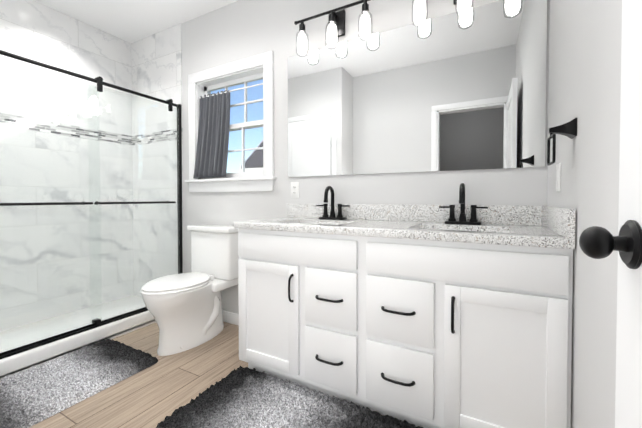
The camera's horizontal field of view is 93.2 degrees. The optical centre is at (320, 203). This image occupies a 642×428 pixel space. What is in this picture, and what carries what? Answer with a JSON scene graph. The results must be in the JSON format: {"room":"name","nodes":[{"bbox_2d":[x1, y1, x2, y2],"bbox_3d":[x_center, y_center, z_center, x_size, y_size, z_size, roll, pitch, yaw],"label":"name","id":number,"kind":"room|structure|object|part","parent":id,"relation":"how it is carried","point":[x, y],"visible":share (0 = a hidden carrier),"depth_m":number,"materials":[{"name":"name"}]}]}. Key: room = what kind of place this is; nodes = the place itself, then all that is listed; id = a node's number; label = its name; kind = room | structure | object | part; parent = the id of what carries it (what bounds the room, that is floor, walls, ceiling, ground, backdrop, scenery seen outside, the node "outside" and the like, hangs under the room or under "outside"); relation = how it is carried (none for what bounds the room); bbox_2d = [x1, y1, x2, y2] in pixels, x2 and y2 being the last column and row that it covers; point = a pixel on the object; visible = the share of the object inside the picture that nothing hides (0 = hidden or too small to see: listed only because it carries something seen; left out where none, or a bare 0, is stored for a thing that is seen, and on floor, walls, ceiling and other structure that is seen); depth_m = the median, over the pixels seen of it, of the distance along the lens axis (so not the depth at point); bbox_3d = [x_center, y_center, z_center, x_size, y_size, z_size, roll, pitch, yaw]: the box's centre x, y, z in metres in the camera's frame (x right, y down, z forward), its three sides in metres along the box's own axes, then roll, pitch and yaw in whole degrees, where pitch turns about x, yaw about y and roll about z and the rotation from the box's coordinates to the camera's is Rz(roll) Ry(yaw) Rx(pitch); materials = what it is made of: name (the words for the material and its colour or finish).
{"room":"bathroom","nodes":[
{"label":"bathroom","id":0,"kind":"room"},
{"bbox_2d":[34,0,237,42],"bbox_3d":[-1.158,-1.635,0.405,4.800,0.080,4.500,1,1,28],"label":"ceiling","id":1,"kind":"structure","parent":0,"point":[131,21],"depth_m":2.59,"materials":[{"name":"white paint"}]},
{"bbox_2d":[29,322,247,427],"bbox_3d":[-1.158,1.055,0.451,4.800,0.060,4.500,1,1,28],"label":"floor","id":2,"kind":"structure","parent":0,"point":[159,391],"depth_m":1.68,"materials":[{"name":"brown wood"}]},
{"bbox_2d":[0,295,155,378],"bbox_3d":[-1.946,0.935,2.298,0.798,0.115,1.506,1,1,28],"label":"shower base","id":3,"kind":"object","parent":2,"relation":"on","point":[24,360],"visible":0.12,"depth_m":2.23,"materials":[{"name":"white plastic"}]},
{"bbox_2d":[0,50,182,358],"bbox_3d":[-1.631,-0.014,2.112,0.114,1.790,1.502,1,1,28],"label":"shower door","id":4,"kind":"structure","parent":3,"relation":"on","point":[97,322],"depth_m":2.14,"materials":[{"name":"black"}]},
{"bbox_2d":[0,338,157,427],"bbox_3d":[-1.473,0.982,1.687,0.585,0.036,0.860,1,1,28],"label":"rug","id":5,"kind":"object","parent":2,"relation":"on","point":[32,395],"visible":1,"depth_m":1.68,"materials":[{"name":"grey fabric"}]},
{"bbox_2d":[140,224,238,355],"bbox_3d":[-0.949,0.587,2.211,0.466,0.815,0.704,1,1,28],"label":"toilet","id":6,"kind":"object","parent":2,"relation":"on","point":[185,310],"visible":0.98,"depth_m":2.16,"materials":[{"name":"white ceramic"}]},
{"bbox_2d":[156,366,422,427],"bbox_3d":[-0.041,0.989,1.283,1.320,0.036,0.585,1,1,28],"label":"rug","id":7,"kind":"object","parent":2,"relation":"on","point":[243,397],"visible":1,"depth_m":1.45,"materials":[{"name":"grey fabric"}]},
{"bbox_2d":[233,227,574,427],"bbox_3d":[0.304,0.574,1.615,1.525,0.862,0.582,1,1,28],"label":"bathroom vanity","id":8,"kind":"object","parent":2,"relation":"on","point":[442,316],"depth_m":1.28,"materials":[{"name":"white wood"}]},
{"bbox_2d":[233,215,574,246],"bbox_3d":[0.304,0.125,1.624,1.540,0.035,0.553,1,1,28],"label":"countertop","id":9,"kind":"structure","parent":8,"relation":"on","point":[507,232],"depth_m":1.47,"materials":[{"name":"grey stone"}]},
{"bbox_2d":[317,186,348,218],"bbox_3d":[0.057,-0.007,1.944,0.236,0.217,0.138,1,1,28],"label":"faucet","id":10,"kind":"object","parent":9,"relation":"on","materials":[{"name":"black metal"}]},
{"bbox_2d":[441,227,476,230],"bbox_3d":[0.652,0.207,1.428,0.420,0.147,0.300,1,1,28],"label":"sink","id":11,"kind":"object","parent":9,"relation":"in","point":[442,228],"depth_m":1.56,"materials":[{"name":"white ceramic"}]},
{"bbox_2d":[445,183,488,222],"bbox_3d":[0.735,0.000,1.580,0.236,0.217,0.138,1,1,28],"label":"faucet","id":12,"kind":"object","parent":9,"relation":"on","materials":[{"name":"black metal"}]},
{"bbox_2d":[182,0,549,313],"bbox_3d":[-0.490,-0.320,2.453,4.060,2.620,0.160,1,1,28],"label":"wall","id":13,"kind":"structure","parent":0,"point":[236,31],"depth_m":2.21,"materials":[{"name":"white paint"}]},
{"bbox_2d":[131,23,183,296],"bbox_3d":[-1.603,-0.344,2.953,0.760,2.590,0.012,1,1,28],"label":"shower wall tile","id":14,"kind":"structure","parent":13,"relation":"attached to","point":[156,58],"depth_m":2.94,"materials":[{"name":"tile"}]},
{"bbox_2d":[223,310,238,324],"bbox_3d":[-0.736,0.944,2.508,1.125,0.090,0.013,1,1,28],"label":"baseboard","id":15,"kind":"structure","parent":13,"relation":"attached to","point":[231,317],"depth_m":2.49,"materials":[{"name":"white wood"}]},
{"bbox_2d":[185,51,276,191],"bbox_3d":[-0.749,-0.624,2.536,0.980,1.045,0.160,1,1,28],"label":"window","id":16,"kind":"structure","parent":13,"relation":"in","point":[252,64],"depth_m":2.48,"materials":[{"name":"white wood"}]},
{"bbox_2d":[199,83,262,98],"bbox_3d":[-0.755,-0.935,2.519,0.734,0.012,0.012,1,1,28],"label":"curtain rod","id":17,"kind":"object","parent":16,"relation":"attached to","point":[236,89],"visible":0.66,"depth_m":2.46,"materials":[{"name":"white metal"}]},
{"bbox_2d":[193,90,229,177],"bbox_3d":[-0.943,-0.592,2.589,0.397,0.735,0.096,1,1,28],"label":"curtain","id":18,"kind":"object","parent":17,"relation":"hanging from","point":[212,140],"visible":1,"depth_m":2.58,"materials":[{"name":"grey fabric"}]},
{"bbox_3d":[-0.731,-0.637,2.569,0.736,0.826,0.063,1,1,28],"label":"window sash","id":19,"kind":"part","parent":16,"relation":"part of","materials":[{"name":"white wood"}]},
{"bbox_2d":[291,182,298,197],"bbox_3d":[-0.191,-0.101,2.200,0.070,0.116,0.008,1,1,28],"label":"electrical outlet plate","id":20,"kind":"object","parent":13,"relation":"attached to","point":[294,189],"visible":1,"depth_m":2.20,"materials":[{"name":"white plastic"}]},
{"bbox_2d":[294,0,371,56],"bbox_3d":[0.081,-1.135,1.968,0.574,0.264,0.126,1,1,28],"label":"wall lamp","id":21,"kind":"object","parent":13,"relation":"attached to","point":[336,28],"visible":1,"depth_m":1.94,"materials":[{"name":"black"}]},
{"bbox_2d":[286,203,540,226],"bbox_3d":[0.430,0.053,1.857,1.540,0.100,0.020,1,1,28],"label":"backsplash","id":22,"kind":"structure","parent":13,"relation":"attached to","point":[531,216],"depth_m":1.76,"materials":[{"name":"grey stone"}]},
{"bbox_2d":[288,0,546,176],"bbox_3d":[0.433,-0.625,1.853,1.528,0.870,0.007,1,1,28],"label":"mirror","id":23,"kind":"object","parent":13,"relation":"attached to","point":[452,91],"visible":1,"depth_m":1.75,"materials":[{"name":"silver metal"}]},
{"bbox_2d":[412,0,518,26],"bbox_3d":[0.759,-1.129,1.603,0.574,0.264,0.126,1,1,28],"label":"wall lamp","id":24,"kind":"object","parent":13,"relation":"attached to","point":[420,11],"visible":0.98,"depth_m":1.66,"materials":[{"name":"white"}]},
{"bbox_2d":[547,0,621,427],"bbox_3d":[0.710,-0.287,0.565,0.160,2.620,2.030,1,1,28],"label":"wall","id":25,"kind":"structure","parent":0,"point":[585,37],"depth_m":0.90,"materials":[{"name":"white paint"}]},
{"bbox_2d":[556,163,560,191],"bbox_3d":[0.988,-0.110,1.265,0.008,0.116,0.070,1,1,28],"label":"switch plate","id":26,"kind":"object","parent":25,"relation":"attached to","point":[558,177],"visible":1,"depth_m":1.25,"materials":[{"name":"white plastic"}]},
{"bbox_2d":[541,207,575,238],"bbox_3d":[0.969,0.064,1.254,0.020,0.100,0.533,1,1,28],"label":"backsplash","id":27,"kind":"structure","parent":25,"relation":"attached to","point":[561,220],"depth_m":1.13,"materials":[{"name":"grey stone"}]},
{"bbox_2d":[547,118,576,165],"bbox_3d":[0.846,-0.216,1.067,0.072,0.152,0.109,1,1,28],"label":"towel ring","id":28,"kind":"object","parent":25,"relation":"attached to","point":[568,129],"visible":1,"depth_m":1.04,"materials":[{"name":"black metal"}]},
{"bbox_2d":[579,0,641,427],"bbox_3d":[0.323,0.006,0.196,0.110,2.023,0.730,1,1,28],"label":"door leaf","id":29,"kind":"structure","parent":25,"relation":"in","point":[596,242],"depth_m":0.47,"materials":[{"name":"white wood"}]},
{"bbox_3d":[-2.407,-0.320,2.456,0.160,2.620,1.650,1,1,28],"label":"wall","id":30,"kind":"structure","parent":0,"visible":0},
{"bbox_2d":[0,0,133,331],"bbox_3d":[-2.303,-0.336,2.467,0.012,2.590,1.530,1,1,28],"label":"shower wall tile","id":31,"kind":"structure","parent":30,"relation":"attached to","point":[35,31],"depth_m":2.60,"materials":[{"name":"tile"}]},
{"label":"outside","id":32,"kind":"structure","parent":0,"visible":0},
{"bbox_3d":[10.047,1.259,18.560,60.000,0.100,37.800,1,1,28],"label":"ground","id":33,"kind":"structure","parent":32,"visible":0},
{"bbox_2d":[240,140,262,171],"bbox_3d":[5.153,-1.982,12.596,15.030,6.590,8.040,1,1,28],"label":"house","id":34,"kind":"structure","parent":33,"relation":"on","point":[255,162],"depth_m":12.63,"materials":[{"name":"white"}]}
]}

